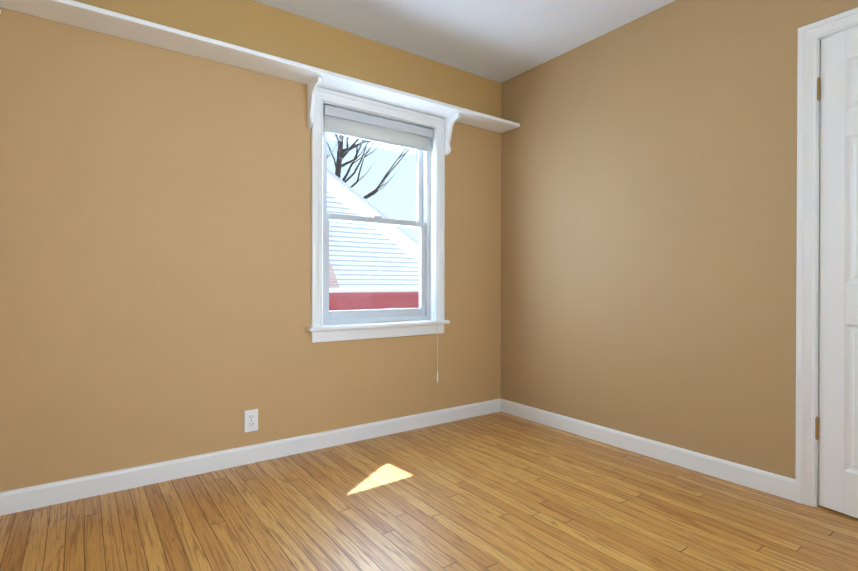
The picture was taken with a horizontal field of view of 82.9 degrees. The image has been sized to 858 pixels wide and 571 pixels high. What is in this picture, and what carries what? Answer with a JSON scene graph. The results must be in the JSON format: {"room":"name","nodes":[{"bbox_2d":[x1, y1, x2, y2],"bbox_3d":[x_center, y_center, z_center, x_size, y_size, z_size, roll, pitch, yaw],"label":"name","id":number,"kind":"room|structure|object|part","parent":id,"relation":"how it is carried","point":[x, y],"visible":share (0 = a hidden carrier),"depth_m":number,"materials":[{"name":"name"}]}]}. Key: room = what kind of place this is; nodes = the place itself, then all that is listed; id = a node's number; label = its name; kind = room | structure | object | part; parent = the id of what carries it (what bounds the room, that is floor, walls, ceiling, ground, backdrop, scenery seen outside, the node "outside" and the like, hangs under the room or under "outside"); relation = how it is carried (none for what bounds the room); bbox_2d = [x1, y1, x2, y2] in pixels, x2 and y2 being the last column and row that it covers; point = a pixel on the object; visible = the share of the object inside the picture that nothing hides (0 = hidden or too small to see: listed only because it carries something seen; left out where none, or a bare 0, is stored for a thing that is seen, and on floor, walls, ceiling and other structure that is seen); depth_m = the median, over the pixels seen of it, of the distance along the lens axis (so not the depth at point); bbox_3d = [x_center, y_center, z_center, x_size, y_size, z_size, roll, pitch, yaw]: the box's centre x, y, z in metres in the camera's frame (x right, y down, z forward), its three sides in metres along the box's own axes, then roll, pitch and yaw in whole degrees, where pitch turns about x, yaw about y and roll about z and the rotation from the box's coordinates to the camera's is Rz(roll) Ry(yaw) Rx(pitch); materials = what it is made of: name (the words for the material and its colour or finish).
{"room":"empty bedroom","nodes":[
{"label":"empty bedroom","id":0,"kind":"room"},
{"bbox_2d":[0,0,500,491],"bbox_3d":[-0.712,-0.285,2.817,3.204,2.440,0.150,0,0,-36],"label":"wall","id":1,"kind":"structure","parent":0,"point":[155,254],"depth_m":2.39,"materials":[{"name":"beige paint"}]},
{"bbox_2d":[0,399,499,515],"bbox_3d":[-0.642,0.889,2.772,2.904,0.092,0.014,0,0,-36],"label":"baseboard","id":2,"kind":"structure","parent":1,"relation":"attached to","point":[34,497],"depth_m":2.45,"materials":[{"name":"white wood"}]},
{"bbox_2d":[244,409,257,431],"bbox_3d":[-0.937,0.713,2.562,0.070,0.114,0.009,0,0,-36],"label":"electrical outlet","id":3,"kind":"object","parent":1,"relation":"attached to","point":[250,420],"visible":1,"depth_m":2.56,"materials":[{"name":"white plastic"}]},
{"bbox_2d":[307,87,449,370],"bbox_3d":[-0.316,-0.277,3.071,0.993,1.703,0.198,0,0,-36],"label":"window","id":4,"kind":"structure","parent":1,"relation":"in","point":[321,332],"depth_m":3.07,"materials":[{"name":"white"}]},
{"bbox_3d":[-0.340,-0.417,3.105,0.673,1.146,0.040,0,0,-36],"label":"glass","id":5,"kind":"part","parent":4,"relation":"part of","materials":[{"name":"clear glass"}]},
{"bbox_3d":[-0.342,-0.411,3.106,0.797,1.290,0.090,0,0,-36],"label":"back window sash","id":6,"kind":"part","parent":4,"relation":"part of","materials":[{"name":"white wood"}]},
{"bbox_2d":[323,105,432,151],"bbox_3d":[-0.302,-0.974,3.051,0.773,0.140,0.050,0,0,-36],"label":"window blind","id":7,"kind":"object","parent":4,"relation":"attached to","point":[338,121],"visible":0.98,"depth_m":3.03,"materials":[{"name":"fabric"}]},
{"bbox_3d":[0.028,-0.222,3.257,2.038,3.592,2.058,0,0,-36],"label":"cord","id":8,"kind":"part","parent":4,"relation":"part of","materials":[{"name":"white plastic"}]},
{"bbox_2d":[0,411,857,570],"bbox_3d":[0.725,1.003,1.485,3.984,0.120,4.000,0,0,-36],"label":"floor","id":9,"kind":"structure","parent":0,"point":[499,491],"depth_m":1.96,"materials":[{"name":"brown wood"}]},
{"bbox_2d":[254,0,675,82],"bbox_3d":[0.730,-1.557,1.476,3.984,0.120,4.000,0,0,-36],"label":"ceiling","id":10,"kind":"structure","parent":0,"point":[500,41],"depth_m":2.80,"materials":[{"name":"white paint"}]},
{"bbox_2d":[501,0,857,478],"bbox_3d":[1.707,-0.278,2.091,0.120,2.440,3.850,0,0,-36],"label":"wall","id":11,"kind":"structure","parent":0,"point":[648,219],"depth_m":2.60,"materials":[{"name":"beige paint"}]},
{"bbox_2d":[500,398,794,500],"bbox_3d":[1.078,0.892,2.854,0.014,0.092,1.805,0,0,-36],"label":"baseboard","id":12,"kind":"structure","parent":11,"relation":"attached to","point":[771,483],"depth_m":2.58,"materials":[{"name":"white wood"}]},
{"bbox_2d":[795,7,857,506],"bbox_3d":[1.876,-0.086,1.839,0.140,2.058,0.768,0,0,-36],"label":"door frame","id":13,"kind":"structure","parent":11,"relation":"attached to","point":[811,36],"depth_m":2.08,"materials":[{"name":"white wood"}]},
{"bbox_2d":[815,26,857,517],"bbox_3d":[1.817,-0.052,1.803,0.179,1.973,0.628,0,0,-29],"label":"door","id":14,"kind":"structure","parent":11,"relation":"in","point":[838,394],"depth_m":2.00,"materials":[{"name":"white wood"}]},
{"bbox_3d":[1.662,-0.113,2.069,0.042,1.542,0.012,0,0,-29],"label":"door hinges","id":15,"kind":"part","parent":14,"relation":"part of","materials":[{"name":"silver metal"}]},
{"label":"outside","id":16,"kind":"structure","parent":0,"visible":0},
{"bbox_3d":[-1.278,1.624,5.405,55.000,0.200,55.000,0,0,-36],"label":"ground","id":17,"kind":"structure","parent":16,"visible":0},
{"bbox_2d":[335,135,343,177],"bbox_3d":[-2.609,-2.812,14.274,0.368,8.604,0.320,0,0,-36],"label":"trunk","id":18,"kind":"object","parent":17,"relation":"on","point":[339,151],"depth_m":14.19,"materials":[{"name":"brown plant"}]},
{"bbox_2d":[327,142,335,168],"bbox_3d":[-2.863,-3.830,14.543,0.343,2.562,0.820,0,0,-36],"label":"branch","id":19,"kind":"object","parent":18,"relation":"attached to","point":[332,155],"depth_m":14.65,"materials":[{"name":"brown plant"}]},
{"bbox_2d":[335,134,340,148],"bbox_3d":[-2.804,-4.968,13.794,0.975,2.153,0.619,0,0,-36],"label":"branch","id":20,"kind":"object","parent":18,"relation":"attached to","point":[339,145],"depth_m":14.11,"materials":[{"name":"brown plant"}]},
{"bbox_2d":[342,137,348,158],"bbox_3d":[-2.305,-4.752,14.114,0.370,2.155,0.676,0,0,-36],"label":"branch","id":21,"kind":"object","parent":18,"relation":"attached to","point":[344,154],"depth_m":14.23,"materials":[{"name":"brown plant"}]},
{"bbox_2d":[342,139,363,180],"bbox_3d":[-2.224,-4.343,14.961,1.485,2.814,0.760,0,0,-36],"label":"branch","id":22,"kind":"object","parent":18,"relation":"attached to","point":[345,176],"depth_m":14.65,"materials":[{"name":"brown plant"}]},
{"bbox_2d":[341,142,365,167],"bbox_3d":[-2.166,-4.138,14.695,1.244,1.370,0.267,0,0,-36],"label":"branch","id":23,"kind":"object","parent":18,"relation":"attached to","point":[352,160],"depth_m":14.55,"materials":[{"name":"brown plant"}]},
{"bbox_2d":[342,140,368,154],"bbox_3d":[-1.558,-5.127,14.901,2.474,2.606,0.276,0,0,-36],"label":"branch","id":24,"kind":"object","parent":18,"relation":"attached to","point":[362,142],"depth_m":14.48,"materials":[{"name":"brown plant"}]},
{"bbox_2d":[344,143,367,182],"bbox_3d":[-2.228,-4.004,14.895,1.407,2.518,0.657,0,0,-36],"label":"branch","id":25,"kind":"object","parent":18,"relation":"attached to","point":[355,170],"depth_m":14.87,"materials":[{"name":"brown plant"}]},
{"bbox_2d":[350,143,373,187],"bbox_3d":[-2.176,-3.542,14.847,1.418,2.020,0.518,0,0,-36],"label":"branch","id":26,"kind":"object","parent":18,"relation":"attached to","point":[359,171],"depth_m":14.89,"materials":[{"name":"brown plant"}]},
{"bbox_2d":[365,148,405,198],"bbox_3d":[-1.494,-3.397,14.802,2.474,2.873,0.525,0,0,-36],"label":"branch","id":27,"kind":"object","parent":18,"relation":"attached to","point":[383,178],"depth_m":14.79,"materials":[{"name":"brown plant"}]},
{"bbox_2d":[327,168,418,287],"bbox_3d":[-3.979,-1.394,8.651,12.600,5.800,10.550,0,0,-36],"label":"house","id":28,"kind":"structure","parent":17,"relation":"on","point":[396,231],"depth_m":9.63,"materials":[{"name":"white"}]},
{"bbox_2d":[329,288,418,310],"bbox_3d":[-1.073,0.773,5.671,5.044,1.500,1.800,0,0,-36],"label":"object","id":29,"kind":"object","parent":17,"relation":"on","point":[334,292],"depth_m":4.95,"materials":[{"name":"red"}]},
{"bbox_3d":[-0.786,-0.276,0.302,0.150,2.440,3.850,0,0,-36],"label":"wall","id":30,"kind":"structure","parent":0,"visible":0},
{"bbox_2d":[44,0,519,154],"bbox_3d":[-0.487,-1.020,2.759,2.662,0.267,0.198,0,0,-36],"label":"shelf","id":31,"kind":"object","parent":30,"relation":"attached to","point":[86,16],"depth_m":2.47,"materials":[{"name":"white wood"}]}
]}

